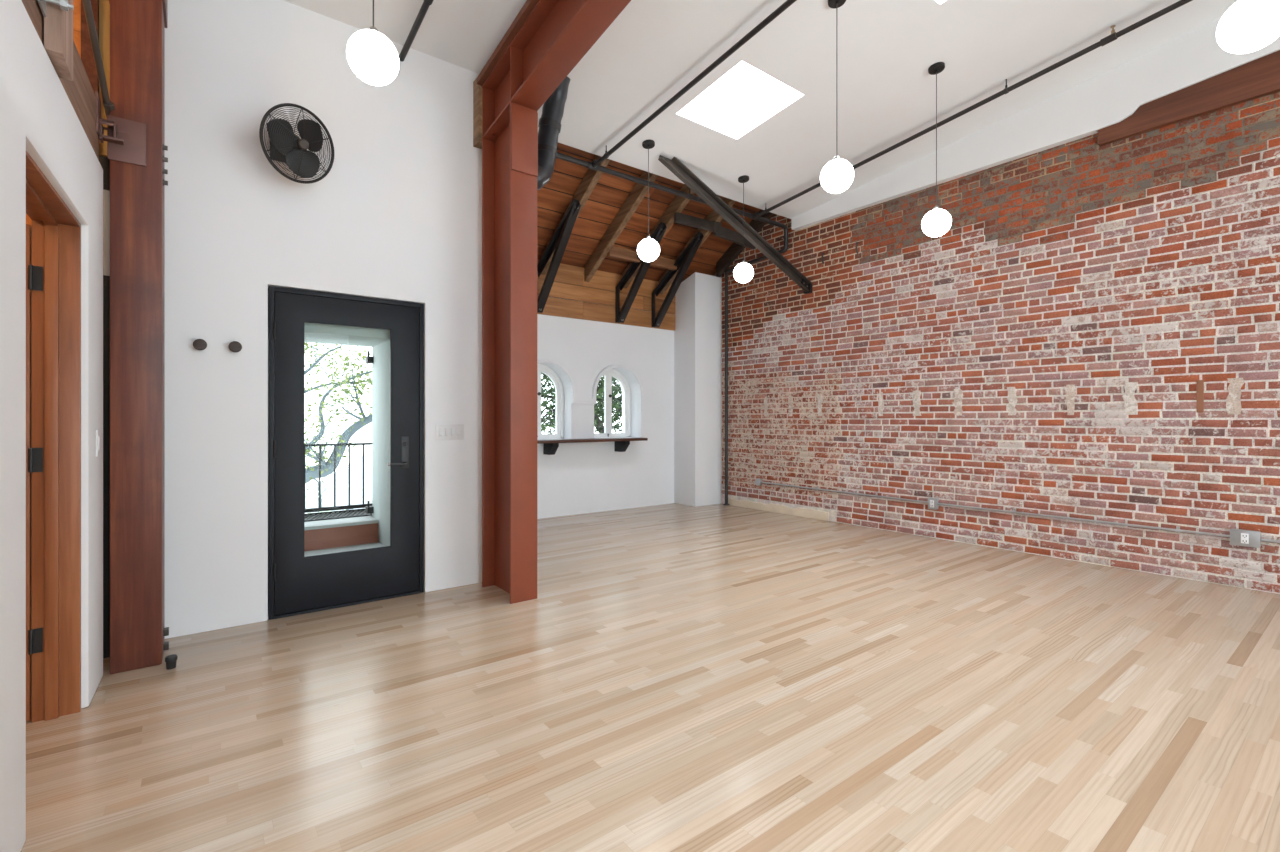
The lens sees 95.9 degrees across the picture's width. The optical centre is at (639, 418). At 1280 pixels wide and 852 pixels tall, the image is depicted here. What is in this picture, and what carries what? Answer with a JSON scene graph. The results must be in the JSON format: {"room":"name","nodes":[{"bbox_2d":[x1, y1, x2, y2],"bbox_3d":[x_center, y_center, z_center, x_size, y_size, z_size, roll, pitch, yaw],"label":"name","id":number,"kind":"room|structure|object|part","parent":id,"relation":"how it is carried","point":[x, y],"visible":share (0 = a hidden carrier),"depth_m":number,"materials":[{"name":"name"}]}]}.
{"room":"empty loft studio","nodes":[
{"label":"empty loft studio","id":0,"kind":"room"},
{"bbox_2d":[0,0,102,851],"bbox_3d":[-0.559,0.018,-0.174,0.170,2.465,7.206,0,0,-36],"label":"wall","id":1,"kind":"structure","parent":0,"point":[38,117],"depth_m":1.68,"materials":[{"name":"white paint"}]},
{"bbox_2d":[26,151,80,722],"bbox_3d":[-2.529,0.207,1.783,1.045,2.085,0.989,0,0,-37],"label":"door","id":2,"kind":"structure","parent":1,"relation":"in","point":[53,240],"depth_m":2.40,"materials":[{"name":"brown wood"}]},
{"bbox_2d":[21,0,98,159],"bbox_3d":[-0.551,-1.366,-0.180,0.136,0.298,7.185,0,0,-36],"label":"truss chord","id":3,"kind":"object","parent":1,"relation":"on","point":[79,91],"visible":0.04,"depth_m":2.40,"materials":[{"name":"brown wood"}]},
{"bbox_2d":[37,0,73,80],"bbox_3d":[-1.966,-1.660,1.966,0.075,0.880,0.290,0,0,-37],"label":"board","id":4,"kind":"object","parent":3,"relation":"attached to","point":[58,14],"visible":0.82,"depth_m":1.93,"materials":[{"name":"wood"}]},
{"bbox_2d":[96,430,100,455],"bbox_3d":[-2.491,0.110,2.654,0.011,0.120,0.070,0,0,-37],"label":"wall switch","id":5,"kind":"object","parent":1,"relation":"attached to","point":[98,437],"visible":1,"depth_m":2.64,"materials":[{"name":"white plastic"}]},
{"bbox_2d":[165,0,481,638],"bbox_3d":[-2.899,-1.050,3.191,4.950,4.600,0.110,0,0,-37],"label":"wall","id":6,"kind":"structure","parent":0,"point":[396,215],"depth_m":3.57,"materials":[{"name":"white paint"}]},
{"bbox_2d":[26,0,80,226],"bbox_3d":[-3.847,-1.769,2.380,2.240,1.634,0.028,0,0,-37],"label":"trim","id":7,"kind":"structure","parent":6,"relation":"attached to","point":[76,3],"depth_m":3.04,"materials":[{"name":"brown wood"}]},
{"bbox_2d":[81,0,98,92],"bbox_3d":[-2.916,-1.770,3.061,0.064,1.440,0.073,0,0,-37],"label":"trim","id":8,"kind":"structure","parent":6,"relation":"attached to","point":[87,57],"depth_m":3.03,"materials":[{"name":"brown wood"}]},
{"bbox_2d":[99,156,109,657],"bbox_3d":[-2.836,-0.060,3.057,0.124,2.620,0.124,0,0,-37],"label":"conduit","id":9,"kind":"object","parent":6,"relation":"attached to","point":[104,161],"visible":0.2,"depth_m":3.02,"materials":[{"name":"grey"}]},
{"bbox_2d":[99,0,109,156],"bbox_3d":[-2.869,-2.030,3.112,0.067,1.240,0.048,0,0,-37],"label":"trim","id":10,"kind":"structure","parent":6,"relation":"attached to","point":[104,6],"depth_m":3.09,"materials":[{"name":"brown wood"}]},
{"bbox_2d":[193,339,206,349],"bbox_3d":[-2.555,-0.430,3.350,0.066,0.066,0.062,0,0,-37],"label":"wall knob","id":11,"kind":"object","parent":6,"relation":"attached to","point":[199,344],"visible":1,"depth_m":3.33,"materials":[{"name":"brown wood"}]},
{"bbox_2d":[229,341,241,351],"bbox_3d":[-2.422,-0.430,3.451,0.066,0.066,0.062,0,0,-37],"label":"wall knob","id":12,"kind":"object","parent":6,"relation":"attached to","point":[234,346],"visible":1,"depth_m":3.43,"materials":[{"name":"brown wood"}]},
{"bbox_2d":[259,103,333,183],"bbox_3d":[-2.086,-1.635,3.507,0.404,0.423,0.370,0,0,-37],"label":"wall fan","id":13,"kind":"object","parent":6,"relation":"attached to","point":[285,146],"visible":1,"depth_m":3.42,"materials":[{"name":"black metal"}]},
{"bbox_3d":[-2.082,-1.647,3.345,0.026,0.190,0.160,0,0,29],"label":"blade","id":14,"kind":"part","parent":13,"relation":"part of","materials":[{"name":"black metal"}]},
{"bbox_3d":[-2.032,-1.540,3.478,0.184,0.151,0.071,0,0,-37],"label":"blade","id":15,"kind":"part","parent":13,"relation":"part of","materials":[{"name":"black metal"}]},
{"bbox_3d":[-1.987,-1.710,3.477,0.070,0.159,0.174,0,0,29],"label":"blade","id":16,"kind":"part","parent":13,"relation":"part of","materials":[{"name":"black metal"}]},
{"bbox_2d":[268,286,423,619],"bbox_3d":[-1.943,0.211,3.886,0.940,2.078,0.141,0,0,-37],"label":"door","id":17,"kind":"structure","parent":6,"relation":"in","point":[298,584],"depth_m":3.81,"materials":[{"name":"black metal"}]},
{"bbox_3d":[-1.685,0.235,4.034,0.145,0.220,0.051,0,0,-37],"label":"lever handle","id":18,"kind":"part","parent":17,"relation":"part of","materials":[{"name":"metal"}]},
{"bbox_2d":[436,424,463,439],"bbox_3d":[-1.401,0.096,4.250,0.200,0.113,0.018,0,0,-37],"label":"light switch","id":19,"kind":"object","parent":6,"relation":"attached to","point":[443,431],"visible":1,"depth_m":4.24,"materials":[{"name":"white plastic"}]},
{"bbox_2d":[473,78,481,148],"bbox_3d":[-1.142,-2.305,4.391,0.220,0.490,0.110,0,0,-37],"label":"timber packer","id":20,"kind":"object","parent":6,"relation":"attached to","point":[477,89],"visible":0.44,"depth_m":4.31,"materials":[{"name":"brown wood"}]},
{"bbox_2d":[537,77,569,189],"bbox_3d":[-0.798,-2.244,4.569,0.514,0.925,0.233,0,0,5],"label":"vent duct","id":21,"kind":"object","parent":6,"relation":"attached to","point":[549,125],"visible":0.52,"depth_m":4.51,"materials":[{"name":"black metal"}]},
{"bbox_2d":[304,322,389,545],"bbox_3d":[-2.213,-1.000,4.147,2.700,4.700,0.580,0,0,-37],"label":"wall","id":22,"kind":"structure","parent":0,"point":[378,339],"depth_m":4.26,"materials":[{"name":"white paint"}]},
{"bbox_2d":[304,516,384,556],"bbox_3d":[-2.270,1.060,4.122,0.780,0.580,0.610,0,0,-37],"label":"trim","id":23,"kind":"structure","parent":22,"relation":"attached to","point":[354,533],"depth_m":4.25,"materials":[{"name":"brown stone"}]},
{"bbox_3d":[-2.261,1.145,4.110,0.780,0.410,0.580,0,0,-37],"label":"sill","id":24,"kind":"part","parent":23,"relation":"part of","materials":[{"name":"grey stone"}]},
{"bbox_2d":[365,501,373,513],"bbox_3d":[-2.131,0.693,4.551,0.050,0.095,0.075,0,0,-37],"label":"shutter hinge","id":25,"kind":"object","parent":22,"relation":"attached to","point":[369,509],"visible":1,"depth_m":4.53,"materials":[{"name":"black metal"}]},
{"bbox_2d":[365,351,373,363],"bbox_3d":[-2.131,-0.487,4.551,0.050,0.095,0.075,0,0,-37],"label":"shutter hinge","id":26,"kind":"object","parent":22,"relation":"attached to","point":[369,360],"visible":1,"depth_m":4.53,"materials":[{"name":"black metal"}]},
{"bbox_2d":[537,297,673,518],"bbox_3d":[-0.785,-0.350,7.860,4.230,3.200,0.420,0,0,-37],"label":"wall","id":27,"kind":"structure","parent":0,"point":[581,477],"depth_m":7.82,"materials":[{"name":"white paint"}]},
{"bbox_2d":[537,364,563,438],"bbox_3d":[-1.346,-0.227,7.482,0.758,0.974,0.142,0,0,-37],"label":"window","id":28,"kind":"structure","parent":27,"relation":"in","point":[559,394],"depth_m":7.61,"materials":[{"name":"white paint"}]},
{"bbox_2d":[537,359,643,436],"bbox_3d":[-0.737,-0.245,7.599,1.940,1.010,0.057,0,0,-37],"label":"trim","id":29,"kind":"structure","parent":27,"relation":"attached to","point":[574,400],"depth_m":7.70,"materials":[{"name":"white paint"}]},
{"bbox_2d":[537,437,647,454],"bbox_3d":[-0.887,0.352,7.333,2.270,0.185,0.295,0,0,-37],"label":"shelf","id":30,"kind":"object","parent":27,"relation":"attached to","point":[550,447],"visible":0.66,"depth_m":7.33,"materials":[{"name":"black wood"}]},
{"bbox_2d":[537,259,674,330],"bbox_3d":[-0.660,-1.653,7.679,4.048,0.677,0.040,0,0,-37],"label":"wall","id":31,"kind":"structure","parent":27,"relation":"attached to","point":[597,296],"depth_m":7.74,"materials":[{"name":"orange wood"}]},
{"bbox_2d":[594,369,630,437],"bbox_3d":[-0.463,-0.227,8.154,0.758,0.974,0.142,0,0,-37],"label":"window","id":32,"kind":"structure","parent":27,"relation":"in","point":[610,373],"depth_m":8.15,"materials":[{"name":"white paint"}]},
{"bbox_2d":[537,142,760,283],"bbox_3d":[0.029,-2.678,6.939,4.450,1.912,2.932,0,0,-37],"label":"ceiling","id":33,"kind":"structure","parent":0,"point":[610,192],"depth_m":7.08,"materials":[{"name":"brown wood"}]},
{"bbox_2d":[540,155,609,274],"bbox_3d":[-0.655,-2.504,6.476,0.075,1.390,1.860,0,0,-37],"label":"rafter","id":34,"kind":"object","parent":33,"relation":"attached to","point":[588,183],"visible":0.31,"depth_m":6.37,"materials":[{"name":"brown wood"}]},
{"bbox_2d":[537,199,580,312],"bbox_3d":[-0.975,-1.874,6.774,0.116,1.108,1.023,0,0,-37],"label":"knee brace","id":35,"kind":"object","parent":34,"relation":"attached to","point":[560,239],"visible":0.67,"depth_m":6.78,"materials":[{"name":"grey"}]},
{"bbox_2d":[584,171,657,281],"bbox_3d":[-0.138,-2.504,6.869,0.075,1.390,1.860,0,0,-37],"label":"rafter","id":36,"kind":"object","parent":33,"relation":"attached to","point":[639,191],"visible":0.56,"depth_m":7.00,"materials":[{"name":"brown wood"}]},
{"bbox_2d":[622,184,694,287],"bbox_3d":[0.347,-2.504,7.239,0.075,1.390,1.860,0,0,-37],"label":"rafter","id":37,"kind":"object","parent":33,"relation":"attached to","point":[678,204],"visible":0.31,"depth_m":7.15,"materials":[{"name":"brown wood"}]},
{"bbox_2d":[615,222,666,322],"bbox_3d":[0.015,-1.874,7.528,0.116,1.108,1.023,0,0,-37],"label":"knee brace","id":38,"kind":"object","parent":37,"relation":"attached to","point":[620,316],"visible":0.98,"depth_m":7.67,"materials":[{"name":"grey"}]},
{"bbox_3d":[-0.294,-1.565,7.891,0.064,0.490,0.055,0,0,-37],"label":"wall plate","id":39,"kind":"part","parent":38,"relation":"part of","materials":[{"name":"metal"}]},
{"bbox_2d":[607,246,678,270],"bbox_3d":[0.073,-2.115,7.633,1.180,0.130,0.070,0,0,-37],"label":"timber blocking","id":40,"kind":"object","parent":37,"relation":"attached to","point":[615,252],"visible":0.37,"depth_m":7.49,"materials":[{"name":"brown wood"}]},
{"bbox_2d":[556,151,787,272],"bbox_3d":[0.044,-2.399,6.722,4.012,0.572,1.204,0,0,-37],"label":"pipe","id":41,"kind":"object","parent":33,"relation":"attached to","point":[587,164],"visible":0.77,"depth_m":6.25,"materials":[{"name":"black metal"}]},
{"bbox_2d":[659,196,735,294],"bbox_3d":[0.865,-2.504,7.632,0.075,1.390,1.860,0,0,-37],"label":"rafter","id":42,"kind":"object","parent":33,"relation":"attached to","point":[713,215],"visible":0.26,"depth_m":7.63,"materials":[{"name":"brown wood"}]},
{"bbox_2d":[652,232,703,326],"bbox_3d":[0.517,-1.874,7.909,0.116,1.108,1.023,0,0,-37],"label":"knee brace","id":43,"kind":"object","parent":42,"relation":"attached to","point":[684,261],"visible":1,"depth_m":7.95,"materials":[{"name":"grey"}]},
{"bbox_3d":[0.208,-1.565,8.273,0.064,0.490,0.055,0,0,-37],"label":"wall plate","id":44,"kind":"part","parent":43,"relation":"part of","materials":[{"name":"metal"}]},
{"bbox_2d":[674,212,755,249],"bbox_3d":[1.018,-2.450,7.515,1.486,0.200,0.079,0,0,-39],"label":"channel","id":45,"kind":"object","parent":42,"relation":"attached to","point":[713,226],"visible":0.94,"depth_m":7.43,"materials":[{"name":"black metal"}]},
{"bbox_2d":[716,209,773,276],"bbox_3d":[1.580,-2.642,7.906,0.075,1.115,1.430,0,0,-37],"label":"rafter","id":46,"kind":"object","parent":33,"relation":"attached to","point":[734,250],"visible":0.46,"depth_m":8.20,"materials":[{"name":"brown wood"}]},
{"bbox_2d":[21,503,1279,851],"bbox_3d":[0.397,1.310,2.451,9.300,0.120,10.420,0,0,-37],"label":"floor","id":47,"kind":"structure","parent":0,"point":[676,677],"depth_m":2.45,"materials":[{"name":"brown wood"}]},
{"bbox_2d":[107,0,168,673],"bbox_3d":[-2.586,-0.720,2.977,0.240,3.940,0.290,0,0,-37],"label":"timber post","id":48,"kind":"object","parent":47,"relation":"on","point":[138,631],"visible":0.98,"depth_m":2.88,"materials":[{"name":"wood"}]},
{"bbox_2d":[82,0,127,144],"bbox_3d":[-2.223,-1.903,2.213,0.132,1.136,1.527,0,0,-31],"label":"rod","id":49,"kind":"object","parent":48,"relation":"attached to","point":[108,105],"visible":0.91,"depth_m":2.72,"materials":[{"name":"metal"}]},
{"bbox_3d":[-2.205,-1.972,2.223,0.028,0.998,1.528,0,0,-33],"label":"rod","id":50,"kind":"part","parent":49,"relation":"part of","materials":[{"name":"metal"}]},
{"bbox_3d":[-2.535,-1.373,2.851,0.143,0.211,0.012,0,0,-37],"label":"steel plate","id":51,"kind":"part","parent":48,"relation":"part of","materials":[{"name":"brown metal"}]},
{"bbox_2d":[165,654,176,669],"bbox_3d":[-2.354,1.220,2.897,0.050,0.060,0.050,0,0,-37],"label":"door stop","id":52,"kind":"object","parent":47,"relation":"on","point":[170,660],"visible":1,"depth_m":2.88,"materials":[{"name":"black metal"}]},
{"bbox_3d":[-2.354,1.232,2.897,0.042,0.036,0.042,0,0,-37],"label":"stem","id":53,"kind":"part","parent":52,"relation":"part of","materials":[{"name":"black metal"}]},
{"bbox_2d":[482,102,537,603],"bbox_3d":[-0.941,-0.448,4.151,0.200,3.395,0.513,0,0,-37],"label":"steel column","id":54,"kind":"structure","parent":47,"relation":"on","point":[509,163],"depth_m":4.13,"materials":[{"name":"red metal"}]},
{"bbox_3d":[-0.790,-1.906,3.952,0.194,0.441,0.013,0,0,-37],"label":"plate","id":55,"kind":"part","parent":54,"relation":"part of","materials":[{"name":"red paint"}]},
{"bbox_2d":[482,0,630,141],"bbox_3d":[1.177,-2.740,1.367,0.200,1.311,7.510,0,0,-37],"label":"steel beam","id":56,"kind":"structure","parent":54,"relation":"on","point":[556,35],"depth_m":3.71,"materials":[{"name":"red metal"}]},
{"bbox_2d":[477,0,538,85],"bbox_3d":[1.154,-2.960,1.349,0.220,0.961,7.510,0,0,-37],"label":"timber nailer","id":57,"kind":"object","parent":56,"relation":"on","point":[529,5],"visible":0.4,"depth_m":3.88,"materials":[{"name":"brown wood"}]},
{"bbox_2d":[674,272,721,506],"bbox_3d":[0.849,-0.421,8.582,0.545,3.343,0.510,0,0,-37],"label":"wall pier","id":58,"kind":"object","parent":47,"relation":"on","point":[698,299],"visible":0.88,"depth_m":8.37,"materials":[{"name":"white paint"}]},
{"bbox_2d":[284,0,1238,218],"bbox_3d":[1.904,-3.090,2.228,6.970,1.025,8.240,0,0,-37],"label":"ceiling","id":59,"kind":"structure","parent":0,"point":[886,49],"depth_m":4.55,"materials":[{"name":"white paint"}]},
{"bbox_2d":[346,0,398,85],"bbox_3d":[-1.199,-2.154,2.594,0.216,1.280,0.216,0,0,-37],"label":"pendant lamp","id":60,"kind":"object","parent":59,"relation":"hanging from","point":[371,55],"visible":1,"depth_m":2.53,"materials":[{"name":"white glass"}]},
{"bbox_3d":[-1.199,-1.622,2.594,0.216,0.216,0.216,0,0,-37],"label":"lamp shade","id":61,"kind":"part","parent":60,"relation":"part of","materials":[{"name":"white glass"}]},
{"bbox_2d":[399,0,433,61],"bbox_3d":[0.631,-2.930,1.020,0.052,0.838,7.624,0,0,-37],"label":"pipe","id":62,"kind":"object","parent":59,"relation":"hanging from","point":[423,10],"visible":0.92,"depth_m":3.77,"materials":[{"name":"black metal"}]},
{"bbox_2d":[637,140,659,261],"bbox_3d":[0.081,-2.066,5.484,0.216,1.137,0.216,0,0,-37],"label":"pendant lamp","id":63,"kind":"object","parent":59,"relation":"hanging from","point":[648,249],"visible":1,"depth_m":5.43,"materials":[{"name":"white glass"}]},
{"bbox_3d":[0.081,-1.605,5.484,0.216,0.216,0.216,0,0,-37],"label":"lamp shade","id":64,"kind":"part","parent":63,"relation":"part of","materials":[{"name":"white glass"}]},
{"bbox_3d":[0.081,-2.158,5.484,0.006,0.869,0.006,0,0,-37],"label":"cord","id":65,"kind":"part","parent":63,"relation":"part of","materials":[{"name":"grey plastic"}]},
{"bbox_2d":[593,0,796,167],"bbox_3d":[2.017,-2.903,2.402,0.052,0.892,8.144,0,0,-37],"label":"pipe","id":66,"kind":"object","parent":59,"relation":"hanging from","point":[786,4],"visible":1,"depth_m":4.41,"materials":[{"name":"black metal"}]},
{"bbox_2d":[691,61,788,122],"bbox_3d":[0.855,-3.184,4.978,0.870,0.712,0.874,0,0,-37],"label":"window","id":67,"kind":"structure","parent":59,"relation":"attached to","point":[742,90],"depth_m":5.38,"materials":[{"name":"white glass"}]},
{"bbox_2d":[734,175,753,282],"bbox_3d":[1.127,-2.058,6.280,0.216,1.152,0.216,0,0,-37],"label":"pendant lamp","id":68,"kind":"object","parent":59,"relation":"hanging from","point":[743,272],"visible":1,"depth_m":6.22,"materials":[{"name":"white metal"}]},
{"bbox_3d":[1.127,-2.150,6.280,0.006,0.884,0.006,0,0,-37],"label":"cord","id":69,"kind":"part","parent":68,"relation":"part of","materials":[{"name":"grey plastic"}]},
{"bbox_3d":[1.127,-1.590,6.280,0.216,0.216,0.216,0,0,-37],"label":"lamp shade","id":70,"kind":"part","parent":68,"relation":"part of","materials":[{"name":"white glass"}]},
{"bbox_2d":[820,0,853,193],"bbox_3d":[1.327,-2.187,3.887,0.216,1.320,0.216,0,0,-37],"label":"pendant lamp","id":71,"kind":"object","parent":59,"relation":"hanging from","point":[837,175],"visible":1,"depth_m":3.83,"materials":[{"name":"white glass"}]},
{"bbox_3d":[1.327,-2.279,3.887,0.006,1.052,0.006,0,0,-37],"label":"cord","id":72,"kind":"part","parent":71,"relation":"part of","materials":[{"name":"grey plastic"}]},
{"bbox_3d":[1.327,-1.635,3.887,0.216,0.216,0.216,0,0,-37],"label":"lamp shade","id":73,"kind":"part","parent":71,"relation":"part of","materials":[{"name":"white glass"}]},
{"bbox_2d":[922,62,951,236],"bbox_3d":[2.390,-2.161,4.653,0.216,1.379,0.216,0,0,-37],"label":"pendant lamp","id":74,"kind":"object","parent":59,"relation":"hanging from","point":[936,222],"visible":1,"depth_m":4.60,"materials":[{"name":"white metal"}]},
{"bbox_3d":[2.390,-2.253,4.653,0.006,1.110,0.006,0,0,-37],"label":"cord","id":75,"kind":"part","parent":74,"relation":"part of","materials":[{"name":"grey plastic"}]},
{"bbox_3d":[2.390,-1.580,4.653,0.216,0.216,0.216,0,0,-37],"label":"lamp shade","id":76,"kind":"part","parent":74,"relation":"part of","materials":[{"name":"white glass"}]},
{"bbox_2d":[755,0,1192,217],"bbox_3d":[3.879,-2.903,3.819,0.052,0.892,8.144,0,0,-37],"label":"pipe","id":77,"kind":"object","parent":59,"relation":"hanging from","point":[1114,35],"visible":1,"depth_m":4.80,"materials":[{"name":"black metal"}]},
{"bbox_2d":[1216,0,1279,53],"bbox_3d":[2.491,-2.276,2.341,0.216,1.548,0.216,0,0,-37],"label":"pendant lamp","id":78,"kind":"object","parent":59,"relation":"hanging from","point":[1247,26],"visible":1,"depth_m":2.30,"materials":[{"name":"white glass"}]},
{"bbox_2d":[713,92,1279,593],"bbox_3d":[3.979,-1.098,5.155,0.324,4.896,10.454,0,0,-37],"label":"wall","id":79,"kind":"structure","parent":0,"point":[1046,352],"depth_m":5.24,"materials":[{"name":"brick"}]},
{"bbox_2d":[723,273,729,504],"bbox_3d":[1.258,-0.450,8.403,0.096,3.400,0.096,0,0,-37],"label":"pipe","id":80,"kind":"object","parent":79,"relation":"attached to","point":[726,274],"visible":1,"depth_m":8.38,"materials":[{"name":"black metal"}]},
{"bbox_2d":[658,155,812,293],"bbox_3d":[1.162,-2.142,6.499,2.560,1.103,0.114,0,0,-39],"label":"diagonal brace","id":81,"kind":"object","parent":79,"relation":"attached to","point":[674,165],"visible":0.91,"depth_m":6.37,"materials":[{"name":"metal"}]},
{"bbox_3d":[2.066,-1.676,7.252,0.204,0.171,0.100,0,0,-37],"label":"plate","id":82,"kind":"part","parent":81,"relation":"part of","materials":[{"name":"metal"}]},
{"bbox_2d":[755,478,761,485],"bbox_3d":[1.635,0.867,7.948,0.060,0.100,0.100,0,0,-37],"label":"junction box","id":83,"kind":"object","parent":79,"relation":"attached to","point":[758,481],"visible":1,"depth_m":7.92,"materials":[{"name":"metal"}]},
{"bbox_2d":[728,497,828,520],"bbox_3d":[1.796,1.194,7.763,0.028,0.113,1.720,0,0,-37],"label":"baseboard","id":84,"kind":"structure","parent":79,"relation":"attached to","point":[809,513],"depth_m":7.62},
{"bbox_2d":[928,498,938,509],"bbox_3d":[3.075,0.886,6.047,0.066,0.119,0.089,0,0,-37],"label":"outlet box","id":85,"kind":"object","parent":79,"relation":"attached to","point":[932,502],"visible":1,"depth_m":6.02,"materials":[{"name":"grey metal"}]},
{"bbox_2d":[761,482,1279,542],"bbox_3d":[4.264,0.870,4.502,0.038,0.048,8.600,0,0,-37],"label":"conduit","id":86,"kind":"object","parent":79,"relation":"attached to","point":[1177,529],"visible":1,"depth_m":5.25,"materials":[{"name":"metal"}]},
{"bbox_2d":[1099,50,1279,145],"bbox_3d":[5.421,-2.592,2.960,0.064,0.515,4.945,0,0,-37],"label":"beam","id":87,"kind":"structure","parent":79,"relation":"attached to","point":[1260,77],"depth_m":4.38,"materials":[{"name":"brown wood"}]},
{"bbox_2d":[1197,380,1203,412],"bbox_3d":[4.321,-0.175,4.451,0.012,0.250,0.040,0,0,-37],"label":"plate","id":88,"kind":"object","parent":79,"relation":"attached to","point":[1200,383],"visible":1,"depth_m":4.44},
{"bbox_2d":[1230,529,1260,547],"bbox_3d":[4.449,0.874,4.240,0.066,0.116,0.154,0,0,-37],"label":"outlet box","id":89,"kind":"object","parent":79,"relation":"attached to","point":[1248,538],"visible":1,"depth_m":4.22,"materials":[{"name":"grey metal"}]},
{"bbox_2d":[1241,533,1248,543],"bbox_3d":[4.425,0.874,4.222,0.004,0.074,0.040,0,0,-37],"label":"socket","id":90,"kind":"object","parent":89,"relation":"attached to","point":[1244,536],"depth_m":4.22,"materials":[{"name":"white plastic"}]},
{"bbox_2d":[791,17,1279,230],"bbox_3d":[4.448,-2.946,4.220,0.090,1.012,8.130,0,0,-37],"label":"wall","id":91,"kind":"structure","parent":0,"point":[1108,98],"depth_m":5.08,"materials":[{"name":"white paint"}]},
{"bbox_3d":[-1.773,-0.969,5.732,0.080,4.438,2.570,0,0,-37],"label":"wall","id":92,"kind":"structure","parent":0,"visible":0},
{"bbox_2d":[304,508,371,521],"bbox_3d":[-2.265,0.772,4.710,2.511,0.035,0.330,0,0,-37],"label":"balcony grating","id":93,"kind":"object","parent":92,"relation":"attached to","point":[318,516],"visible":0.11,"depth_m":4.60,"materials":[{"name":"black metal"}]},
{"bbox_2d":[304,443,371,512],"bbox_3d":[-2.414,0.476,4.823,2.400,0.548,0.020,0,0,-37],"label":"balcony railing","id":94,"kind":"object","parent":93,"relation":"on","point":[362,505],"visible":0.18,"depth_m":4.75,"materials":[{"name":"black metal"}]},
{"bbox_3d":[-2.414,0.211,4.823,2.400,0.018,0.020,0,0,-37],"label":"rail","id":95,"kind":"part","parent":94,"relation":"part of","materials":[{"name":"black metal"}]},
{"bbox_3d":[-2.414,0.735,4.823,2.400,0.030,0.020,0,0,-37],"label":"rail","id":96,"kind":"part","parent":94,"relation":"part of","materials":[{"name":"black metal"}]},
{"label":"outside","id":97,"kind":"structure","parent":0,"visible":0},
{"bbox_3d":[-10.624,4.900,20.566,32.000,0.100,34.400,0,0,-37],"label":"ground","id":98,"kind":"structure","parent":97,"visible":0},
{"bbox_2d":[304,342,371,482],"bbox_3d":[-3.518,1.693,6.739,2.672,6.326,1.678,0,0,-37],"label":"street tree","id":99,"kind":"object","parent":98,"relation":"on","point":[327,468],"visible":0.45,"depth_m":6.65,"materials":[{"name":"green plant"}]},
{"bbox_2d":[304,413,371,513],"bbox_3d":[-5.384,2.365,9.366,2.433,4.971,2.392,0,0,-12],"label":"bush","id":100,"kind":"object","parent":98,"relation":"on","point":[306,423],"visible":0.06,"depth_m":9.38,"materials":[{"name":"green plant"}]},
{"bbox_2d":[305,450,371,512],"bbox_3d":[-4.871,2.340,15.771,7.250,5.020,5.600,0,0,-37],"label":"house","id":101,"kind":"structure","parent":98,"relation":"on","point":[356,465],"depth_m":14.33,"materials":[{"name":"white"}]},
{"bbox_2d":[541,372,621,433],"bbox_3d":[-1.502,1.351,10.435,3.899,7.010,2.893,0,0,-37],"label":"tree","id":102,"kind":"object","parent":98,"relation":"on","point":[600,389],"visible":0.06,"depth_m":10.29,"materials":[{"name":"green plant"}]},
{"bbox_2d":[545,376,621,432],"bbox_3d":[-0.467,1.252,11.610,4.222,7.206,2.730,0,0,-37],"label":"tree","id":103,"kind":"object","parent":98,"relation":"on","point":[619,387],"visible":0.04,"depth_m":11.29,"materials":[{"name":"green plant"}]}
]}

